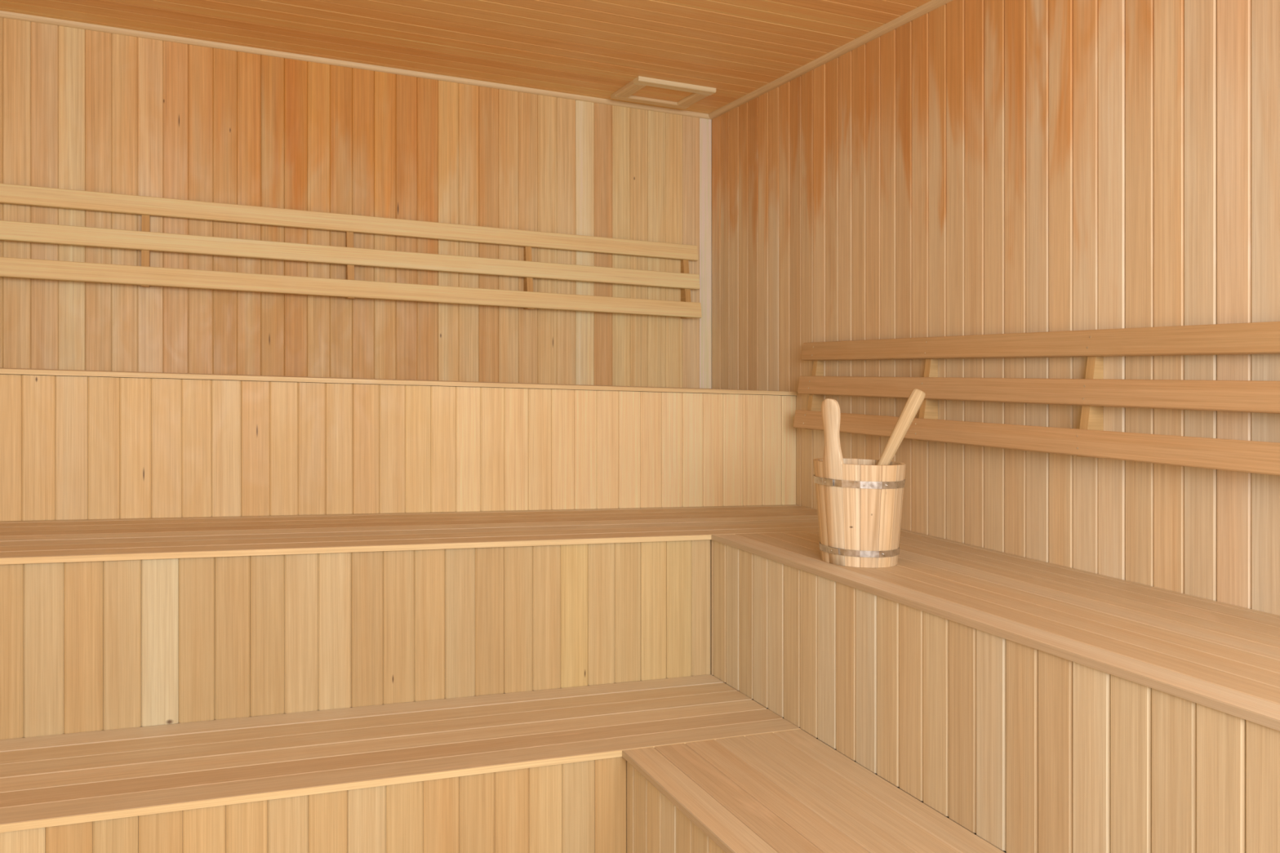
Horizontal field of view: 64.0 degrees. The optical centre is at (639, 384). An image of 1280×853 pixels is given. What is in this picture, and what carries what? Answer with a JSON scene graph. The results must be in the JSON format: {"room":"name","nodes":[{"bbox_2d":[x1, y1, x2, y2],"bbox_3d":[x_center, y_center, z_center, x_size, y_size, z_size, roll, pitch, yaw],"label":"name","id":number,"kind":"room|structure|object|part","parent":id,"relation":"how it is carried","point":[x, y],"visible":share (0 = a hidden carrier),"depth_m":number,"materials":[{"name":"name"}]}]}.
{"room":"spa","nodes":[
{"label":"spa","id":0,"kind":"room"},
{"bbox_2d":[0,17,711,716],"bbox_3d":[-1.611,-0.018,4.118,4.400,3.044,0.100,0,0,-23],"label":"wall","id":1,"kind":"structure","parent":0,"point":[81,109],"depth_m":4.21,"materials":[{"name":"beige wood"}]},
{"bbox_2d":[0,182,702,318],"bbox_3d":[-1.572,-0.537,4.033,4.007,0.456,0.085,0,0,-23],"label":"backrest","id":2,"kind":"object","parent":1,"relation":"attached to","point":[146,241],"visible":1,"depth_m":4.15,"materials":[{"name":"beige wood"}]},
{"bbox_2d":[0,10,710,119],"bbox_3d":[-1.589,-1.332,4.064,4.200,0.137,0.017,0,0,-23],"label":"trim","id":3,"kind":"structure","parent":1,"relation":"attached to","point":[8,15],"depth_m":4.20,"materials":[{"name":"brown wood"}]},
{"bbox_2d":[0,367,796,520],"bbox_3d":[-1.442,0.197,3.718,4.200,0.588,0.767,0,0,-23],"label":"bench","id":4,"kind":"object","parent":1,"relation":"attached to","point":[85,446],"visible":1,"depth_m":3.53,"materials":[{"name":"beige wood"}]},
{"bbox_3d":[-1.443,-0.026,3.719,4.199,0.142,0.764,0,0,-23],"label":"seat","id":5,"kind":"part","parent":4,"relation":"part of","materials":[{"name":"beige wood"}]},
{"bbox_2d":[0,0,930,113],"bbox_3d":[-0.501,-1.356,1.493,4.400,0.296,5.800,0,0,-23],"label":"ceiling","id":6,"kind":"structure","parent":0,"point":[593,48],"depth_m":3.80,"materials":[{"name":"brown wood"}]},
{"bbox_2d":[610,75,715,109],"bbox_3d":[0.099,-1.281,4.515,0.364,0.032,0.322,0,0,-23],"label":"ceiling vent","id":7,"kind":"object","parent":6,"relation":"in","point":[644,90],"visible":1,"depth_m":4.50,"materials":[{"name":"brown wood"}]},
{"bbox_3d":[0.099,-1.287,4.517,0.237,0.014,0.204,0,0,-23],"label":"vent panel","id":8,"kind":"part","parent":7,"relation":"part of","materials":[{"name":"brown wood"}]},
{"bbox_2d":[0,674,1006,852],"bbox_3d":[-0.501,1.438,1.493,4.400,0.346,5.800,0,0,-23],"label":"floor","id":9,"kind":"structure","parent":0,"point":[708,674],"depth_m":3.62,"materials":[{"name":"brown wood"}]},
{"bbox_2d":[0,674,799,852],"bbox_3d":[-1.265,1.103,2.361,3.469,0.540,0.542,0,0,-23],"label":"bench","id":10,"kind":"object","parent":9,"relation":"on","point":[542,771],"visible":0.97,"depth_m":2.47,"materials":[{"name":"beige wood"}]},
{"bbox_3d":[-1.399,1.115,2.026,2.959,0.515,0.014,0,0,-23],"label":"panel","id":11,"kind":"part","parent":10,"relation":"part of","materials":[{"name":"beige wood"}]},
{"bbox_2d":[622,728,1004,852],"bbox_3d":[0.726,1.167,1.433,0.525,0.487,2.733,0,0,-23],"label":"bench","id":12,"kind":"object","parent":9,"relation":"on","point":[787,791],"visible":1,"depth_m":2.33,"materials":[{"name":"beige wood"}]},
{"bbox_3d":[0.505,1.175,1.340,0.014,0.470,2.732,0,0,-23],"label":"panel","id":13,"kind":"part","parent":12,"relation":"part of","materials":[{"name":"beige wood"}]},
{"bbox_2d":[711,0,1279,615],"bbox_3d":[1.479,0.081,2.331,0.100,3.000,5.800,0,0,-23],"label":"wall","id":14,"kind":"structure","parent":0,"point":[968,167],"depth_m":3.00,"materials":[{"name":"beige wood"}]},
{"bbox_2d":[708,0,952,119],"bbox_3d":[1.422,-1.236,2.305,0.027,0.096,5.596,0,0,-23],"label":"trim","id":15,"kind":"structure","parent":14,"relation":"attached to","point":[931,5],"depth_m":3.89,"materials":[{"name":"brown wood"}]},
{"bbox_2d":[711,528,1279,852],"bbox_3d":[1.198,0.727,1.923,0.736,0.494,3.268,0,0,-23],"label":"bench","id":16,"kind":"object","parent":14,"relation":"attached to","point":[1035,706],"visible":0.95,"depth_m":2.16,"materials":[{"name":"beige wood"}]},
{"bbox_2d":[813,398,906,568],"bbox_3d":[0.606,0.267,2.855,0.263,0.457,0.254,0,0,-23],"label":"bucket","id":17,"kind":"object","parent":16,"relation":"on","point":[841,482],"visible":1,"depth_m":2.76,"materials":[{"name":"brown wood"}]},
{"bbox_3d":[0.526,0.265,2.782,0.052,0.453,0.067,0,0,-42],"label":"handle","id":18,"kind":"part","parent":17,"relation":"part of","materials":[{"name":"brown wood"}]},
{"bbox_2d":[859,388,925,539],"bbox_3d":[0.693,0.225,2.899,0.292,0.426,0.067,0,0,-23],"label":"ladle","id":19,"kind":"object","parent":17,"relation":"in","point":[917,397],"visible":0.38,"depth_m":2.92,"materials":[{"name":"brown wood"}]},
{"bbox_3d":[1.202,0.520,1.917,0.732,0.079,3.254,0,0,-23],"label":"seat","id":20,"kind":"part","parent":16,"relation":"part of","materials":[{"name":"beige wood"}]},
{"bbox_2d":[793,321,1279,475],"bbox_3d":[1.174,0.021,2.814,0.084,0.374,2.728,0,0,-23],"label":"backrest","id":21,"kind":"object","parent":14,"relation":"attached to","point":[1094,392],"visible":0.97,"depth_m":2.76,"materials":[{"name":"wood"}]},
{"bbox_3d":[-2.480,0.026,0.656,0.100,3.130,5.800,0,0,-23],"label":"wall","id":22,"kind":"structure","parent":0,"visible":0},
{"bbox_2d":[0,504,818,739],"bbox_3d":[-1.162,0.652,3.056,4.199,0.556,0.685,0,0,-23],"label":"bench","id":23,"kind":"object","parent":22,"relation":"attached to","point":[105,624],"visible":0.91,"depth_m":2.88,"materials":[{"name":"beige wood"}]},
{"bbox_3d":[-1.163,0.446,3.057,4.199,0.141,0.681,0,0,-23],"label":"seat","id":24,"kind":"part","parent":23,"relation":"part of","materials":[{"name":"brown wood"}]}
]}

